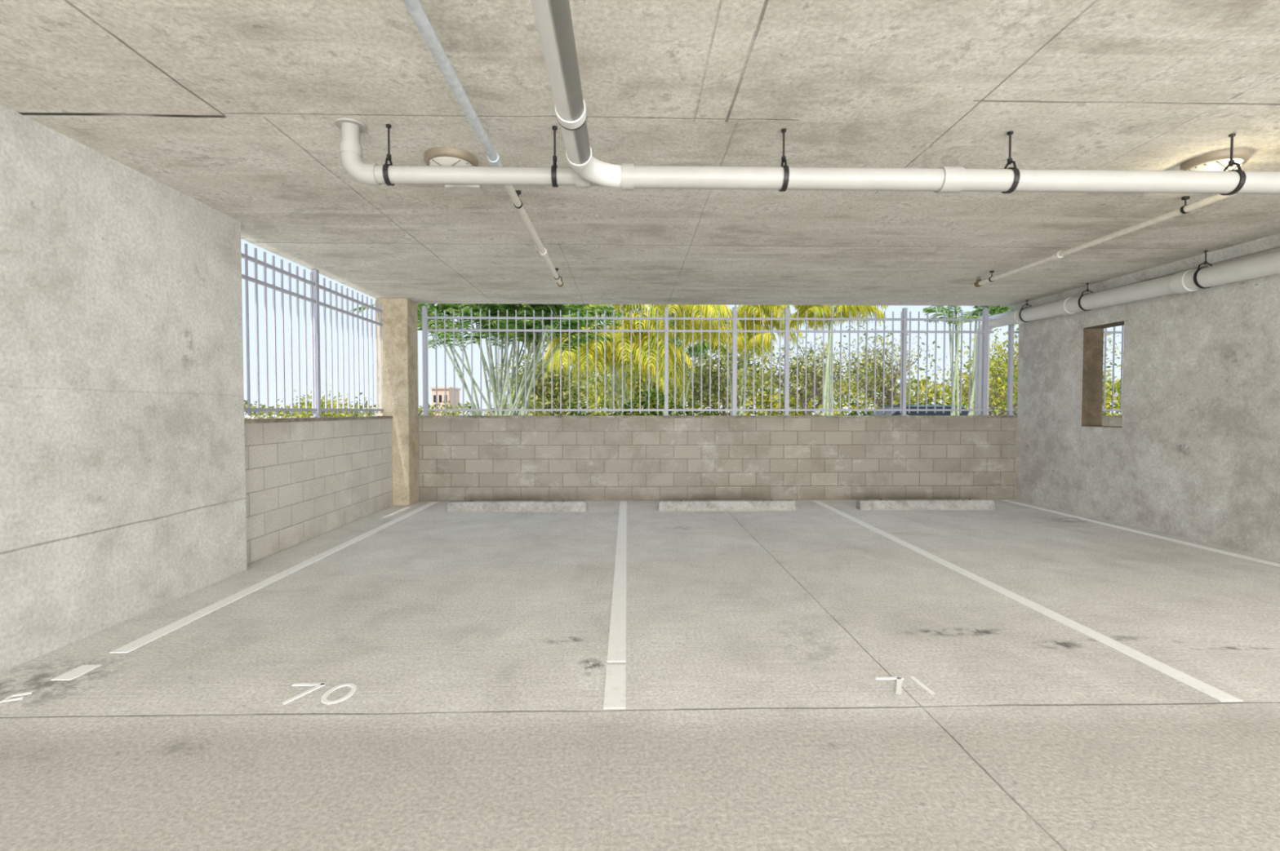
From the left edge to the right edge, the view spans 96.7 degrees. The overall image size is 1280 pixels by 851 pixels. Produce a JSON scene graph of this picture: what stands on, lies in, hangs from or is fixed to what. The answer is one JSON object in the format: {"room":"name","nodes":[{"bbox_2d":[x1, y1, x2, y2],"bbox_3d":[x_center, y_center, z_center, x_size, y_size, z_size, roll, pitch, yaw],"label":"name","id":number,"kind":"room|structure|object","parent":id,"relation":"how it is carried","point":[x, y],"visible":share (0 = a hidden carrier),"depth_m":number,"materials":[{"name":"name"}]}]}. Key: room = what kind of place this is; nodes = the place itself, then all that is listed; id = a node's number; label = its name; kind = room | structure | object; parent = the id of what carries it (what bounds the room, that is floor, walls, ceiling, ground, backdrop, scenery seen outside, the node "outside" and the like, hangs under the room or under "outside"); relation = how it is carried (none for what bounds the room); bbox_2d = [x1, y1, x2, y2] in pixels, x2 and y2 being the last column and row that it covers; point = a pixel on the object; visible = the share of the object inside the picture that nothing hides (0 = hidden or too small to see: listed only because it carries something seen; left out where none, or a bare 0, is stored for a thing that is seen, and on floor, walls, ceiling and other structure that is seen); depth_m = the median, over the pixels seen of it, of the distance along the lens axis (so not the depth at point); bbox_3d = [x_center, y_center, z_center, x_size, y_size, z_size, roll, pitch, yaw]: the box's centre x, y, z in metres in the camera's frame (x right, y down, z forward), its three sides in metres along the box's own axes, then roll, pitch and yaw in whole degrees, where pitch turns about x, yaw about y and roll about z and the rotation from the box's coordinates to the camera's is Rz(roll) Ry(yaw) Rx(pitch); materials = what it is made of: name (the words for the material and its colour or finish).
{"room":"parking garage","nodes":[
{"label":"parking garage","id":0,"kind":"room"},
{"bbox_2d":[0,104,247,672],"bbox_3d":[-3.283,-0.130,0.769,0.310,2.820,7.690,0,2,-1],"label":"wall","id":1,"kind":"structure","parent":0,"point":[122,476],"depth_m":3.38,"materials":[{"name":"concrete"}]},
{"bbox_2d":[244,415,377,418],"bbox_3d":[0.000,1.360,0.036,300.000,0.001,300.000,0,2,-1],"label":"ground","id":2,"kind":"structure","parent":0,"point":[246,416],"depth_m":126.57,"materials":[{"name":"green plant"}]},
{"bbox_2d":[267,384,372,418],"bbox_3d":[-8.855,-0.138,15.888,2.836,2.143,2.744,0,2,-1],"label":"shrub","id":3,"kind":"object","parent":2,"relation":"on","point":[329,414],"visible":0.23,"depth_m":15.68,"materials":[{"name":"green plant"}]},
{"bbox_2d":[244,398,535,418],"bbox_3d":[-35.196,-1.396,56.695,52.404,2.650,3.518,0,2,-1],"label":"shrubs","id":4,"kind":"object","parent":2,"relation":"on","point":[261,413],"visible":0.14,"depth_m":56.54,"materials":[{"name":"green plant"}]},
{"bbox_2d":[430,386,460,415],"bbox_3d":[-22.312,-2.358,65.481,2.100,3.960,4.400,0,2,-1],"label":"building","id":5,"kind":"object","parent":2,"relation":"on","point":[441,390],"visible":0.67,"depth_m":63.47,"materials":[{"name":"paint"}]},
{"bbox_2d":[349,303,623,415],"bbox_3d":[-2.534,-1.047,10.898,4.530,4.133,3.581,0,2,5],"label":"tree","id":6,"kind":"object","parent":2,"relation":"on","point":[440,308],"visible":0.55,"depth_m":10.51,"materials":[{"name":"plant"}]},
{"bbox_2d":[485,343,612,415],"bbox_3d":[-3.240,-1.607,21.646,5.350,4.773,5.362,0,2,-1],"label":"shrub","id":7,"kind":"object","parent":2,"relation":"on","point":[547,377],"visible":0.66,"depth_m":20.71,"materials":[{"name":"green plant"}]},
{"bbox_2d":[575,351,696,415],"bbox_3d":[-0.076,-1.703,23.632,5.281,4.887,4.923,1,2,21],"label":"shrub","id":8,"kind":"object","parent":2,"relation":"on","point":[642,377],"visible":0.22,"depth_m":22.82,"materials":[{"name":"green plant"}]},
{"bbox_2d":[543,304,742,415],"bbox_3d":[0.000,-1.466,14.426,5.035,4.773,3.983,0,2,-1],"label":"palm","id":9,"kind":"object","parent":2,"relation":"on","point":[679,308],"visible":0.56,"depth_m":13.98,"materials":[{"name":"plant"}]},
{"bbox_2d":[620,304,731,415],"bbox_3d":[1.366,-1.826,19.130,4.237,5.247,3.571,0,2,-1],"label":"areca palm","id":10,"kind":"object","parent":2,"relation":"on","point":[697,348],"visible":0.11,"depth_m":18.87,"materials":[{"name":"plant"}]},
{"bbox_2d":[554,347,817,415],"bbox_3d":[2.311,-2.175,30.017,14.326,5.457,2.345,0,2,-1],"label":"shrubs","id":11,"kind":"object","parent":2,"relation":"on","point":[740,357],"visible":0.03,"depth_m":29.76,"materials":[{"name":"green plant"}]},
{"bbox_2d":[566,387,874,415],"bbox_3d":[1.389,0.229,9.644,5.265,1.733,0.692,0,2,-1],"label":"hedge","id":12,"kind":"object","parent":2,"relation":"on","point":[642,393],"visible":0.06,"depth_m":9.51,"materials":[{"name":"green plant"}]},
{"bbox_2d":[660,341,793,415],"bbox_3d":[3.598,-1.448,21.961,5.596,4.450,5.213,0,2,-1],"label":"bush","id":13,"kind":"object","parent":2,"relation":"on","point":[714,380],"visible":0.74,"depth_m":21.59,"materials":[{"name":"green plant"}]},
{"bbox_2d":[676,305,802,415],"bbox_3d":[2.815,-1.659,16.490,3.582,5.046,3.171,0,2,-1],"label":"palm","id":14,"kind":"object","parent":2,"relation":"on","point":[749,309],"visible":0.48,"depth_m":16.03,"materials":[{"name":"plant"}]},
{"bbox_2d":[729,320,881,415],"bbox_3d":[6.457,-1.799,21.493,5.244,5.176,5.760,-1,2,-34],"label":"shrub","id":15,"kind":"object","parent":2,"relation":"on","point":[810,368],"visible":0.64,"depth_m":21.10,"materials":[{"name":"green plant"}]},
{"bbox_2d":[517,353,1123,415],"bbox_3d":[9.888,-1.411,27.197,31.284,4.079,2.357,0,2,-1],"label":"shrubs","id":16,"kind":"object","parent":2,"relation":"on","point":[767,399],"visible":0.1,"depth_m":26.83,"materials":[{"name":"green plant"}]},
{"bbox_2d":[789,305,888,415],"bbox_3d":[4.926,-1.546,14.489,2.503,4.927,2.470,1,2,18],"label":"palm","id":17,"kind":"object","parent":2,"relation":"on","point":[854,309],"visible":0.42,"depth_m":14.14,"materials":[{"name":"plant"}]},
{"bbox_2d":[819,315,965,408],"bbox_3d":[9.342,-1.696,21.797,5.117,4.953,6.353,0,2,-1],"label":"shrub","id":18,"kind":"object","parent":2,"relation":"on","point":[879,376],"visible":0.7,"depth_m":21.54,"materials":[{"name":"green plant"}]},
{"bbox_2d":[870,405,973,415],"bbox_3d":[7.736,0.170,16.486,4.600,1.505,1.840,0,2,-1],"label":"parked car","id":19,"kind":"object","parent":2,"relation":"on","point":[877,413],"visible":0.06,"depth_m":15.77,"materials":[{"name":"paint"}]},
{"bbox_2d":[906,321,1018,415],"bbox_3d":[13.232,-1.880,20.501,5.784,5.417,6.748,0,2,-1],"label":"bush","id":20,"kind":"object","parent":2,"relation":"on","point":[1002,380],"visible":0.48,"depth_m":20.97,"materials":[{"name":"green plant"}]},
{"bbox_2d":[921,306,1013,415],"bbox_3d":[7.348,-1.548,12.806,3.398,5.022,2.713,0,2,-1],"label":"areca palm","id":21,"kind":"object","parent":2,"relation":"on","point":[995,310],"visible":0.26,"depth_m":12.75,"materials":[{"name":"plant"}]},
{"bbox_2d":[947,328,1121,415],"bbox_3d":[15.636,-1.829,22.338,5.624,5.216,6.810,-1,2,-29],"label":"bush","id":22,"kind":"object","parent":2,"relation":"on","point":[1017,329],"visible":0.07,"depth_m":22.81,"materials":[{"name":"green plant"}]},
{"bbox_2d":[244,416,393,564],"bbox_3d":[-3.457,0.518,6.386,0.252,1.225,3.510,0,2,-1],"label":"wall","id":23,"kind":"structure","parent":0,"point":[307,478],"depth_m":5.75,"materials":[{"name":"concrete"}]},
{"bbox_2d":[241,244,383,417],"bbox_3d":[-3.459,-0.882,6.173,0.100,1.585,3.040,0,2,-1],"label":"metal fence","id":24,"kind":"object","parent":23,"relation":"on","point":[316,410],"visible":0.86,"depth_m":6.01,"materials":[{"name":"grey metal"}]},
{"bbox_2d":[0,498,1279,850],"bbox_3d":[4.247,1.365,1.331,15.450,0.200,14.400,0,2,-1],"label":"floor","id":25,"kind":"structure","parent":0,"point":[756,716],"depth_m":2.55,"materials":[{"name":"concrete"}]},
{"bbox_2d":[0,691,33,702],"bbox_3d":[-2.886,1.231,2.545,0.229,0.003,0.071,-1,2,-29],"label":"painted number","id":26,"kind":"object","parent":25,"relation":"on","point":[6,700],"visible":1,"depth_m":2.57,"materials":[{"name":"white paint"}]},
{"bbox_2d":[50,502,437,680],"bbox_3d":[-2.850,1.155,5.405,0.095,0.003,5.330,0,2,-1],"label":"parking line","id":27,"kind":"object","parent":25,"relation":"on","point":[82,669],"visible":1,"depth_m":3.81,"materials":[{"name":"white paint"}]},
{"bbox_2d":[280,682,356,704],"bbox_3d":[-1.479,1.230,2.614,0.327,0.003,0.196,0,2,-1],"label":"painted number","id":28,"kind":"object","parent":25,"relation":"on","point":[353,687],"visible":1,"depth_m":2.62,"materials":[{"name":"white paint"}]},
{"bbox_2d":[376,297,419,505],"bbox_3d":[-3.367,-0.320,7.926,0.420,2.820,0.390,0,2,-1],"label":"concrete column","id":29,"kind":"structure","parent":25,"relation":"on","point":[399,330],"depth_m":7.74,"materials":[{"name":"beige concrete"}]},
{"bbox_2d":[446,500,586,512],"bbox_3d":[-1.589,1.039,7.377,1.790,0.131,0.160,0,2,-1],"label":"wheel stop","id":30,"kind":"object","parent":25,"relation":"on","point":[531,505],"visible":1,"depth_m":7.31,"materials":[{"name":"concrete"}]},
{"bbox_2d":[603,501,626,708],"bbox_3d":[-0.174,1.158,5.305,0.098,0.003,5.650,0,2,-1],"label":"parking line","id":31,"kind":"object","parent":25,"relation":"on","point":[615,694],"visible":1,"depth_m":3.38,"materials":[{"name":"white paint"}]},
{"bbox_2d":[657,499,795,511],"bbox_3d":[1.131,1.038,7.437,1.790,0.131,0.160,0,2,-1],"label":"wheel stop","id":32,"kind":"object","parent":25,"relation":"on","point":[764,504],"visible":1,"depth_m":7.37,"materials":[{"name":"concrete"}]},
{"bbox_2d":[874,676,936,695],"bbox_3d":[1.247,1.228,2.682,0.211,0.003,0.181,0,2,-1],"label":"painted number","id":33,"kind":"object","parent":25,"relation":"on","point":[899,682],"visible":1,"depth_m":2.71,"materials":[{"name":"white paint"}]},
{"bbox_2d":[855,498,995,511],"bbox_3d":[3.760,1.036,7.496,1.790,0.131,0.160,0,2,-1],"label":"wheel stop","id":34,"kind":"object","parent":25,"relation":"on","point":[861,504],"visible":1,"depth_m":7.43,"materials":[{"name":"concrete"}]},
{"bbox_2d":[811,500,1242,702],"bbox_3d":[2.582,1.157,5.366,0.098,0.003,5.650,0,2,-1],"label":"parking line","id":35,"kind":"object","parent":25,"relation":"on","point":[1205,688],"visible":1,"depth_m":3.44,"materials":[{"name":"white paint"}]},
{"bbox_2d":[1002,500,1279,567],"bbox_3d":[5.341,1.155,5.428,0.098,0.003,5.650,0,2,-1],"label":"parking line","id":36,"kind":"object","parent":25,"relation":"on","point":[1010,501],"visible":1,"depth_m":5.82,"materials":[{"name":"white paint"}]},
{"bbox_2d":[0,0,1279,306],"bbox_3d":[4.264,-1.676,1.151,15.420,0.250,14.200,0,2,-1],"label":"ceiling","id":37,"kind":"structure","parent":0,"point":[232,106],"depth_m":2.95,"materials":[{"name":"concrete"}]},
{"bbox_2d":[382,124,395,186],"bbox_3d":[-1.339,-1.442,3.034,0.028,0.316,0.111,0,2,-1],"label":"hanger","id":38,"kind":"object","parent":37,"relation":"hanging from","point":[385,166],"visible":0.84,"depth_m":3.02,"materials":[{"name":"black metal"}]},
{"bbox_2d":[424,146,488,194],"bbox_3d":[-1.140,-1.559,3.538,0.310,0.111,0.515,0,2,-1],"label":"ceiling light","id":39,"kind":"object","parent":37,"relation":"attached to","point":[437,156],"depth_m":3.34,"materials":[{"name":"white plastic"}]},
{"bbox_2d":[402,0,563,287],"bbox_3d":[-0.761,-1.464,0.244,0.068,0.124,12.400,0,2,-1],"label":"pipe","id":40,"kind":"object","parent":37,"relation":"attached to","point":[414,7],"visible":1,"depth_m":2.60,"materials":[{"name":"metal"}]},
{"bbox_2d":[551,125,558,187],"bbox_3d":[-0.457,-1.442,3.053,0.028,0.316,0.111,0,2,-1],"label":"hanger","id":41,"kind":"object","parent":37,"relation":"hanging from","point":[553,168],"visible":0.88,"depth_m":3.04,"materials":[{"name":"black metal"}]},
{"bbox_2d":[778,128,789,191],"bbox_3d":[0.778,-1.437,3.081,0.028,0.328,0.135,0,2,-1],"label":"hanger","id":42,"kind":"object","parent":37,"relation":"hanging from","point":[786,169],"visible":0.81,"depth_m":3.05,"materials":[{"name":"black metal"}]},
{"bbox_2d":[334,0,1279,194],"bbox_3d":[1.957,-1.319,-1.355,6.945,0.330,9.075,0,2,-1],"label":"drain pipe","id":43,"kind":"object","parent":37,"relation":"hanging from","point":[553,18],"visible":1,"depth_m":3.03,"materials":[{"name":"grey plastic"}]},
{"bbox_2d":[1000,130,1020,193],"bbox_3d":[2.021,-1.438,3.109,0.028,0.328,0.135,0,2,-1],"label":"hanger","id":44,"kind":"object","parent":37,"relation":"hanging from","point":[1016,171],"visible":0.75,"depth_m":3.09,"materials":[{"name":"black metal"}]},
{"bbox_2d":[1018,300,1031,322],"bbox_3d":[5.326,-1.575,7.831,0.207,0.305,0.028,0,2,-1],"label":"hanger","id":45,"kind":"object","parent":37,"relation":"hanging from","point":[1027,304],"visible":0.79,"depth_m":7.82,"materials":[{"name":"black metal"}]},
{"bbox_2d":[1077,283,1093,311],"bbox_3d":[5.349,-1.536,6.802,0.207,0.328,0.028,0,2,-1],"label":"hanger","id":46,"kind":"object","parent":37,"relation":"hanging from","point":[1087,284],"visible":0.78,"depth_m":6.79,"materials":[{"name":"black metal"}]},
{"bbox_2d":[974,250,1279,415],"bbox_3d":[5.423,-0.757,3.509,0.212,1.528,10.817,0,2,-1],"label":"drain pipe","id":47,"kind":"object","parent":46,"relation":"hanging from","point":[1266,264],"visible":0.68,"depth_m":6.02,"materials":[{"name":"white plastic"}]},
{"bbox_2d":[973,194,1236,287],"bbox_3d":[3.963,-1.466,0.304,0.068,0.124,12.310,0,2,-1],"label":"pipe","id":48,"kind":"object","parent":37,"relation":"attached to","point":[1185,209],"visible":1,"depth_m":4.61,"materials":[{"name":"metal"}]},
{"bbox_2d":[1144,148,1250,195],"bbox_3d":[3.481,-1.559,3.561,0.310,0.111,0.515,0,2,-1],"label":"ceiling light","id":49,"kind":"object","parent":37,"relation":"attached to","point":[1218,161],"depth_m":3.37,"materials":[{"name":"white plastic"}]},
{"bbox_2d":[1193,250,1212,288],"bbox_3d":[5.380,-1.484,5.413,0.207,0.358,0.028,0,2,-1],"label":"hanger","id":50,"kind":"object","parent":37,"relation":"hanging from","point":[1195,281],"visible":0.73,"depth_m":5.41,"materials":[{"name":"black metal"}]},
{"bbox_2d":[1220,133,1246,195],"bbox_3d":[3.260,-1.439,3.136,0.028,0.328,0.135,0,2,-1],"label":"hanger","id":51,"kind":"object","parent":37,"relation":"hanging from","point":[1242,175],"visible":0.74,"depth_m":3.12,"materials":[{"name":"black metal"}]},
{"bbox_2d":[418,415,1122,501],"bbox_3d":[4.104,0.465,8.409,15.420,1.225,0.224,0,2,-1],"label":"wall","id":52,"kind":"structure","parent":0,"point":[462,458],"depth_m":8.24,"materials":[{"name":"concrete"}]},
{"bbox_2d":[420,306,994,415],"bbox_3d":[1.025,-0.938,8.303,8.360,1.585,0.100,0,2,-1],"label":"metal fence","id":53,"kind":"object","parent":52,"relation":"on","point":[903,331],"visible":0.97,"depth_m":8.29,"materials":[{"name":"grey metal"}]},
{"bbox_2d":[1004,307,1124,415],"bbox_3d":[8.368,-0.942,8.466,5.890,1.585,0.100,0,2,-1],"label":"metal fence","id":54,"kind":"object","parent":52,"relation":"on","point":[1010,410],"visible":0.17,"depth_m":8.41,"materials":[{"name":"grey metal"}]},
{"bbox_2d":[1012,233,1279,559],"bbox_3d":[5.676,-0.235,4.723,0.360,2.820,7.200,0,2,-1],"label":"wall","id":55,"kind":"structure","parent":0,"point":[1194,454],"depth_m":6.00,"materials":[{"name":"concrete"}]}
]}

